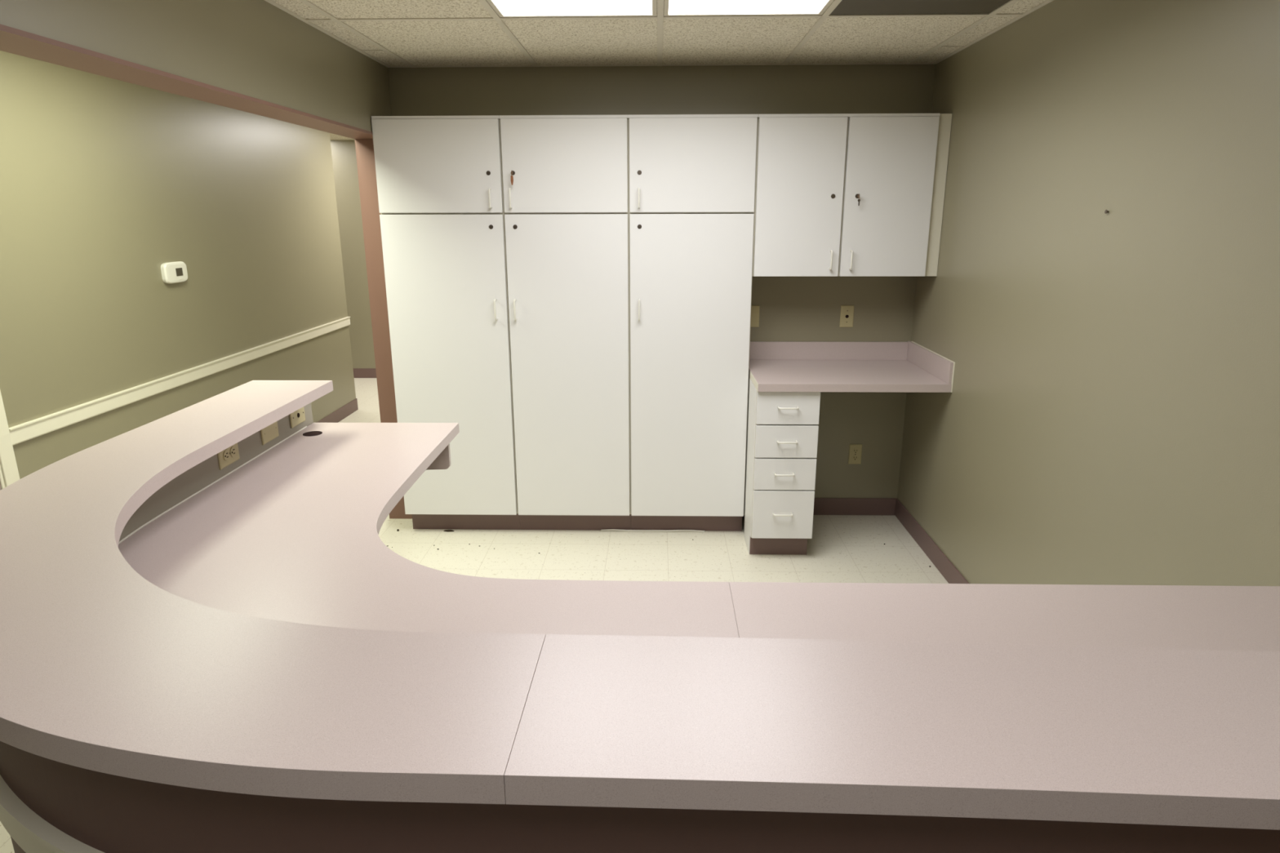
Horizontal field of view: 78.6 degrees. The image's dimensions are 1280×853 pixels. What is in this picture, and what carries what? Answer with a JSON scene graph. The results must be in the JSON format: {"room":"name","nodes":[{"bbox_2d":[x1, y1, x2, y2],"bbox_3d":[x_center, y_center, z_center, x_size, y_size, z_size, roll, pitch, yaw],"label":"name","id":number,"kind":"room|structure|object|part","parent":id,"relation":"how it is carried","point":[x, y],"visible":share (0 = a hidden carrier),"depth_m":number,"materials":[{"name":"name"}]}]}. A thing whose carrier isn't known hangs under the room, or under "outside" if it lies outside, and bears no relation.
{"room":"reception area","nodes":[
{"label":"reception area","id":0,"kind":"room"},
{"bbox_2d":[0,50,355,479],"bbox_3d":[-2.658,-0.051,1.816,0.120,2.456,9.815,0,15,1],"label":"wall","id":1,"kind":"structure","parent":0,"point":[105,182],"depth_m":4.01,"materials":[{"name":"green paint"}]},
{"bbox_2d":[0,390,19,488],"bbox_3d":[-2.571,-0.087,2.631,0.018,2.100,0.971,0,15,1],"label":"trim","id":2,"kind":"structure","parent":1,"relation":"attached to","point":[9,473],"depth_m":3.15,"materials":[{"name":"beige paint"}]},
{"bbox_2d":[160,261,187,283],"bbox_3d":[-2.527,-0.838,4.247,0.030,0.112,0.200,0,15,1],"label":"thermostat","id":3,"kind":"object","parent":1,"relation":"attached to","point":[171,272],"visible":1,"depth_m":4.22,"materials":[{"name":"white plastic"}]},
{"bbox_2d":[8,316,350,445],"bbox_3d":[-2.518,-0.428,4.918,0.022,0.071,3.624,0,15,1],"label":"trim","id":4,"kind":"structure","parent":1,"relation":"attached to","point":[24,432],"depth_m":4.05,"materials":[{"name":"beige paint"}]},
{"bbox_2d":[316,398,357,422],"bbox_3d":[-2.524,0.277,5.110,0.007,0.102,3.623,0,15,1],"label":"baseboard","id":5,"kind":"structure","parent":1,"relation":"attached to","point":[336,416],"depth_m":6.52,"materials":[{"name":"brown plastic"}]},
{"bbox_2d":[0,0,391,132],"bbox_3d":[-1.412,-0.706,0.349,0.157,0.430,7.380,0,15,1],"label":"wall","id":6,"kind":"structure","parent":0,"point":[256,49],"depth_m":2.44,"materials":[{"name":"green paint"}]},
{"bbox_2d":[0,24,373,139],"bbox_3d":[-1.412,-0.492,0.406,0.164,0.012,7.378,0,15,1],"label":"trim","id":7,"kind":"structure","parent":6,"relation":"attached to","point":[14,41],"depth_m":2.16,"materials":[{"name":"brown paint"}]},
{"bbox_2d":[329,133,355,140],"bbox_3d":[-3.700,-2.675,6.932,2.442,0.140,1.385,0,15,1],"label":"ceiling","id":8,"kind":"structure","parent":0,"point":[332,136],"depth_m":7.45,"materials":[{"name":"tile"}]},
{"bbox_2d":[330,140,375,368],"bbox_3d":[-3.112,-1.713,7.959,3.820,2.456,0.120,0,15,1],"label":"wall","id":9,"kind":"structure","parent":0,"point":[343,152],"depth_m":7.88,"materials":[{"name":"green paint"}]},
{"bbox_2d":[352,368,376,377],"bbox_3d":[-3.111,-0.560,8.206,3.580,0.102,0.007,0,15,1],"label":"baseboard","id":10,"kind":"structure","parent":9,"relation":"attached to","point":[357,372],"depth_m":8.20,"materials":[{"name":"brown plastic"}]},
{"bbox_2d":[0,377,948,852],"bbox_3d":[-1.804,0.981,2.794,6.678,0.050,11.440,0,15,1],"label":"floor","id":11,"kind":"structure","parent":0,"point":[842,548],"depth_m":3.93,"materials":[{"name":"tile"}]},
{"bbox_2d":[371,115,519,529],"bbox_3d":[-0.950,-0.472,4.045,0.599,2.096,0.350,0,15,1],"label":"tall cabinet","id":12,"kind":"object","parent":11,"relation":"on","point":[439,179],"visible":1,"depth_m":3.86,"materials":[{"name":"beige laminate"}]},
{"bbox_3d":[-0.955,-1.443,3.648,0.599,0.013,0.016,0,15,1],"label":"rail","id":13,"kind":"part","parent":12,"relation":"part of","materials":[{"name":"white plastic"}]},
{"bbox_3d":[-0.957,-1.232,3.703,0.593,0.422,0.019,0,15,1],"label":"door","id":14,"kind":"part","parent":12,"relation":"part of","materials":[{"name":"white laminate"}]},
{"bbox_3d":[-0.955,-0.277,3.962,0.593,1.540,0.019,0,15,1],"label":"door","id":15,"kind":"part","parent":12,"relation":"part of","materials":[{"name":"white plastic"}]},
{"bbox_3d":[-0.712,-1.084,3.710,0.008,0.094,0.034,0,15,1],"label":"handle","id":16,"kind":"part","parent":12,"relation":"part of","materials":[{"name":"white plastic"}]},
{"bbox_3d":[-0.711,-0.574,3.848,0.008,0.104,0.034,0,15,1],"label":"handle","id":17,"kind":"part","parent":12,"relation":"part of","materials":[{"name":"white plastic"}]},
{"bbox_2d":[498,115,631,530],"bbox_3d":[-0.350,-0.468,4.028,0.600,2.096,0.359,0,15,1],"label":"tall cabinet","id":18,"kind":"object","parent":11,"relation":"on","point":[566,177],"visible":0.99,"depth_m":3.86,"materials":[{"name":"beige laminate"}]},
{"bbox_3d":[-0.615,-1.083,3.708,0.008,0.094,0.034,0,15,1],"label":"handle","id":19,"kind":"part","parent":18,"relation":"part of","materials":[{"name":"white plastic"}]},
{"bbox_3d":[-0.614,-0.574,3.846,0.008,0.104,0.034,0,15,1],"label":"handle","id":20,"kind":"part","parent":18,"relation":"part of","materials":[{"name":"white plastic"}]},
{"bbox_3d":[-0.355,-1.441,3.635,0.600,0.013,0.016,0,15,1],"label":"rail","id":21,"kind":"part","parent":18,"relation":"part of","materials":[{"name":"white plastic"}]},
{"bbox_3d":[-0.355,-1.229,3.690,0.590,0.422,0.019,0,15,1],"label":"door","id":22,"kind":"part","parent":18,"relation":"part of","materials":[{"name":"white laminate"}]},
{"bbox_3d":[-0.353,-0.275,3.949,0.590,1.540,0.019,0,15,1],"label":"door","id":23,"kind":"part","parent":18,"relation":"part of","materials":[{"name":"white plastic"}]},
{"bbox_2d":[600,528,705,532],"bbox_3d":[0.070,0.562,4.215,0.561,0.012,0.015,0,15,1],"label":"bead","id":24,"kind":"object","parent":11,"relation":"on","point":[605,530],"visible":1,"depth_m":4.21,"materials":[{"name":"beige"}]},
{"bbox_2d":[628,114,758,531],"bbox_3d":[0.251,-0.467,4.019,0.601,2.096,0.350,0,15,1],"label":"tall cabinet","id":25,"kind":"object","parent":11,"relation":"on","point":[692,177],"visible":1,"depth_m":3.85,"materials":[{"name":"beige laminate"}]},
{"bbox_3d":[-0.004,-0.572,3.833,0.008,0.104,0.034,0,15,1],"label":"handle","id":26,"kind":"part","parent":25,"relation":"part of","materials":[{"name":"white plastic"}]},
{"bbox_3d":[-0.005,-1.081,3.695,0.008,0.094,0.034,0,15,1],"label":"handle","id":27,"kind":"part","parent":25,"relation":"part of","materials":[{"name":"white plastic"}]},
{"bbox_3d":[0.249,-0.272,3.936,0.592,1.540,0.019,0,15,1],"label":"door","id":28,"kind":"part","parent":25,"relation":"part of","materials":[{"name":"white plastic"}]},
{"bbox_3d":[0.246,-1.439,3.622,0.601,0.013,0.016,0,15,1],"label":"rail","id":29,"kind":"part","parent":25,"relation":"part of","materials":[{"name":"white plastic"}]},
{"bbox_3d":[0.247,-1.227,3.677,0.592,0.422,0.019,0,15,1],"label":"door","id":30,"kind":"part","parent":25,"relation":"part of","materials":[{"name":"white plastic"}]},
{"bbox_2d":[743,375,820,555],"bbox_3d":[0.700,0.173,4.026,0.296,0.855,0.652,0,15,1],"label":"drawer unit","id":31,"kind":"object","parent":11,"relation":"on","point":[783,428],"visible":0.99,"depth_m":3.75,"materials":[{"name":"beige"}]},
{"bbox_3d":[0.549,0.152,3.888,0.002,0.743,0.279,0,15,1],"label":"panel","id":32,"kind":"part","parent":31,"relation":"part of","materials":[{"name":"white plastic"}]},
{"bbox_3d":[0.691,0.425,3.774,0.096,0.008,0.034,0,15,1],"label":"handle","id":33,"kind":"part","parent":31,"relation":"part of","materials":[{"name":"white plastic"}]},
{"bbox_3d":[0.695,0.427,3.802,0.293,0.246,0.019,0,15,1],"label":"drawer","id":34,"kind":"part","parent":31,"relation":"part of","materials":[{"name":"white laminate"}]},
{"bbox_3d":[0.689,0.229,3.721,0.096,0.008,0.034,0,15,1],"label":"handle","id":35,"kind":"part","parent":31,"relation":"part of","materials":[{"name":"white plastic"}]},
{"bbox_3d":[0.694,0.228,3.748,0.293,0.156,0.019,0,15,1],"label":"drawer","id":36,"kind":"part","parent":31,"relation":"part of","materials":[{"name":"white plastic"}]},
{"bbox_3d":[0.694,0.070,3.705,0.293,0.157,0.019,0,15,1],"label":"drawer","id":37,"kind":"part","parent":31,"relation":"part of","materials":[{"name":"white plastic"}]},
{"bbox_3d":[0.694,0.073,3.679,0.096,0.008,0.034,0,15,1],"label":"handle","id":38,"kind":"part","parent":31,"relation":"part of","materials":[{"name":"white plastic"}]},
{"bbox_3d":[0.694,-0.088,3.662,0.293,0.157,0.019,0,15,1],"label":"drawer","id":39,"kind":"part","parent":31,"relation":"part of","materials":[{"name":"white plastic"}]},
{"bbox_3d":[0.691,-0.086,3.635,0.096,0.008,0.034,0,15,1],"label":"handle","id":40,"kind":"part","parent":31,"relation":"part of","materials":[{"name":"white plastic"}]},
{"bbox_2d":[748,341,955,392],"bbox_3d":[0.997,-0.309,3.895,0.892,0.140,0.640,0,15,1],"label":"countertop","id":41,"kind":"structure","parent":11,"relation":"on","point":[908,366],"depth_m":3.94,"materials":[{"name":"laminate"}]},
{"bbox_3d":[0.995,-0.260,3.909,0.885,0.038,0.639,0,15,1],"label":"panel","id":42,"kind":"part","parent":41,"relation":"part of","materials":[{"name":"laminate"}]},
{"bbox_2d":[0,402,1279,852],"bbox_3d":[-0.375,0.740,1.624,3.545,1.022,1.318,12,19,38],"label":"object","id":43,"kind":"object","parent":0,"point":[108,813],"depth_m":0.94,"materials":[{"name":"laminate"}]},
{"bbox_2d":[0,774,104,852],"bbox_3d":[-0.407,0.486,1.521,3.573,0.072,1.268,12,19,38],"label":"trim","id":44,"kind":"structure","parent":43,"relation":"attached to","point":[33,833],"depth_m":1.11,"materials":[{"name":"beige paint"}]},
{"bbox_2d":[217,443,239,470],"bbox_3d":[-1.286,0.085,2.445,0.008,0.070,0.114,0,15,1],"label":"wall outlet","id":45,"kind":"object","parent":43,"relation":"attached to","point":[226,457],"visible":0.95,"depth_m":2.44,"materials":[{"name":"beige plastic"}]},
{"bbox_2d":[222,449,229,461],"bbox_3d":[-1.284,0.090,2.425,0.002,0.033,0.033,0,15,1],"label":"receptacle","id":46,"kind":"object","parent":45,"relation":"attached to","point":[225,452],"depth_m":2.42,"materials":[{"name":"beige plastic"}]},
{"bbox_2d":[230,446,235,457],"bbox_3d":[-1.283,0.080,2.464,0.002,0.033,0.033,0,15,1],"label":"receptacle","id":47,"kind":"object","parent":45,"relation":"attached to","point":[233,449],"depth_m":2.46,"materials":[{"name":"beige plastic"}]},
{"bbox_2d":[260,421,279,444],"bbox_3d":[-1.281,0.015,2.704,0.007,0.070,0.114,0,15,1],"label":"wall plate","id":48,"kind":"object","parent":43,"relation":"attached to","point":[269,433],"visible":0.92,"depth_m":2.70,"materials":[{"name":"beige plastic"}]},
{"bbox_2d":[289,406,305,428],"bbox_3d":[-1.276,-0.042,2.913,0.008,0.070,0.114,0,15,1],"label":"phone jack","id":49,"kind":"object","parent":43,"relation":"attached to","point":[298,416],"visible":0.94,"depth_m":2.91,"materials":[{"name":"beige plastic"}]},
{"bbox_2d":[0,380,1279,830],"bbox_3d":[-0.336,0.236,1.454,3.556,0.038,1.418,11,19,36],"label":"reception countertop","id":50,"kind":"structure","parent":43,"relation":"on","point":[104,668],"depth_m":0.97,"materials":[{"name":"laminate"}]},
{"bbox_3d":[-0.998,0.152,1.768,0.881,0.038,2.475,-8,17,-28],"label":"ledge panel","id":51,"kind":"part","parent":50,"relation":"part of","materials":[{"name":"laminate"}]},
{"bbox_3d":[0.614,0.367,0.962,1.518,0.038,0.303,1,15,3],"label":"ledge panel","id":52,"kind":"part","parent":50,"relation":"part of","materials":[{"name":"laminate"}]},
{"bbox_2d":[118,422,1279,651],"bbox_3d":[0.049,0.347,2.039,2.702,0.181,2.104,0,15,1],"label":"work surface","id":53,"kind":"object","parent":43,"relation":"attached to","point":[291,533],"visible":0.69,"depth_m":1.67,"materials":[{"name":"laminate"}]},
{"bbox_3d":[-0.548,0.274,2.054,1.503,0.038,2.063,0,15,1],"label":"panel","id":54,"kind":"part","parent":53,"relation":"part of","materials":[{"name":"laminate"}]},
{"bbox_3d":[0.785,0.461,1.352,1.200,0.038,0.751,0,15,1],"label":"panel","id":55,"kind":"part","parent":53,"relation":"part of","materials":[{"name":"laminate"}]},
{"bbox_2d":[264,0,1053,67],"bbox_3d":[0.017,-0.879,0.270,2.701,0.140,7.382,0,15,1],"label":"ceiling","id":56,"kind":"structure","parent":0,"point":[393,33],"depth_m":3.22,"materials":[{"name":"tile"}]},
{"bbox_2d":[486,0,657,17],"bbox_3d":[-0.242,-1.409,2.319,0.584,0.086,1.193,0,15,1],"label":"ceiling light","id":57,"kind":"object","parent":56,"relation":"attached to","point":[504,8],"visible":1,"depth_m":2.82,"materials":[{"name":"beige plastic"}]},
{"bbox_2d":[663,0,833,16],"bbox_3d":[0.367,-1.407,2.305,0.584,0.086,1.193,0,15,1],"label":"ceiling light","id":58,"kind":"object","parent":56,"relation":"attached to","point":[671,7],"visible":1,"depth_m":2.81,"materials":[{"name":"beige plastic"}]},
{"bbox_2d":[830,0,1010,14],"bbox_3d":[0.977,-1.367,2.302,0.584,0.008,1.193,0,15,1],"label":"ceiling panel","id":59,"kind":"object","parent":56,"relation":"attached to","point":[845,6],"visible":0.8,"depth_m":2.78,"materials":[{"name":"brown"}]},
{"bbox_2d":[387,64,936,514],"bbox_3d":[0.083,-0.703,4.204,2.978,2.456,0.120,0,15,1],"label":"wall","id":60,"kind":"structure","parent":0,"point":[792,308],"depth_m":3.91,"materials":[{"name":"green paint"}]},
{"bbox_2d":[750,305,759,327],"bbox_3d":[0.600,-0.586,4.157,0.070,0.114,0.007,0,15,1],"label":"wall plate","id":61,"kind":"object","parent":60,"relation":"attached to","point":[754,308],"visible":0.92,"depth_m":4.16,"materials":[{"name":"beige plastic"}]},
{"bbox_2d":[839,305,854,327],"bbox_3d":[1.099,-0.584,4.146,0.070,0.114,0.008,0,15,1],"label":"phone jack","id":62,"kind":"object","parent":60,"relation":"attached to","point":[846,314],"visible":1,"depth_m":4.14,"materials":[{"name":"beige plastic"}]},
{"bbox_2d":[752,113,952,276],"bbox_3d":[0.997,-1.118,3.821,0.893,0.738,0.359,0,15,1],"label":"upper cabinet","id":63,"kind":"object","parent":60,"relation":"attached to","point":[837,194],"visible":1,"depth_m":3.69,"materials":[{"name":"beige laminate"}]},
{"bbox_3d":[0.756,-1.080,3.705,0.406,0.723,0.019,0,15,1],"label":"door","id":64,"kind":"part","parent":63,"relation":"part of","materials":[{"name":"white laminate"}]},
{"bbox_3d":[0.917,-0.799,3.750,0.008,0.094,0.034,0,15,1],"label":"handle","id":65,"kind":"part","parent":63,"relation":"part of","materials":[{"name":"white plastic"}]},
{"bbox_3d":[0.963,-1.436,3.607,0.830,0.013,0.016,0,15,1],"label":"rail","id":66,"kind":"part","parent":63,"relation":"part of","materials":[{"name":"white plastic"}]},
{"bbox_3d":[1.013,-0.798,3.748,0.008,0.094,0.034,0,15,1],"label":"handle","id":67,"kind":"part","parent":63,"relation":"part of","materials":[{"name":"white plastic"}]},
{"bbox_3d":[1.173,-1.078,3.696,0.409,0.723,0.019,0,15,1],"label":"door","id":68,"kind":"part","parent":63,"relation":"part of","materials":[{"name":"white laminate"}]},
{"bbox_2d":[813,497,896,515],"bbox_3d":[1.150,0.454,4.427,0.591,0.102,0.007,0,15,1],"label":"baseboard","id":69,"kind":"structure","parent":60,"relation":"attached to","point":[822,506],"depth_m":4.42,"materials":[{"name":"brown plastic"}]},
{"bbox_2d":[848,444,862,464],"bbox_3d":[1.197,0.155,4.344,0.070,0.114,0.008,0,15,1],"label":"wall outlet","id":70,"kind":"object","parent":60,"relation":"attached to","point":[855,450],"visible":1,"depth_m":4.34,"materials":[{"name":"beige plastic"}]},
{"bbox_2d":[852,454,857,460],"bbox_3d":[1.197,0.175,4.346,0.033,0.033,0.002,0,15,1],"label":"receptacle","id":71,"kind":"object","parent":70,"relation":"attached to","point":[855,457],"depth_m":4.34,"materials":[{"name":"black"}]},
{"bbox_2d":[852,448,858,453],"bbox_3d":[1.197,0.136,4.336,0.033,0.033,0.002,0,15,1],"label":"receptacle","id":72,"kind":"object","parent":70,"relation":"attached to","point":[855,451],"depth_m":4.34,"materials":[{"name":"beige plastic"}]},
{"bbox_2d":[897,0,1279,586],"bbox_3d":[1.429,0.282,0.553,0.120,2.456,7.382,0,15,1],"label":"wall","id":73,"kind":"structure","parent":0,"point":[1110,415],"depth_m":2.34,"materials":[{"name":"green paint"}]},
{"bbox_2d":[894,497,968,583],"bbox_3d":[1.368,1.418,0.862,0.007,0.102,7.382,0,15,1],"label":"baseboard","id":74,"kind":"structure","parent":73,"relation":"attached to","point":[947,569],"depth_m":3.87,"materials":[{"name":"brown plastic"}]},
{"bbox_3d":[-1.329,-0.467,4.190,0.157,2.014,0.089,0,15,1],"label":"wall","id":75,"kind":"structure","parent":0,"visible":0},
{"bbox_2d":[355,139,412,519],"bbox_3d":[-1.332,-0.454,4.141,0.162,2.014,0.012,0,15,1],"label":"trim","id":76,"kind":"structure","parent":75,"relation":"attached to","point":[365,155],"depth_m":4.06,"materials":[{"name":"brown paint"}]}
]}

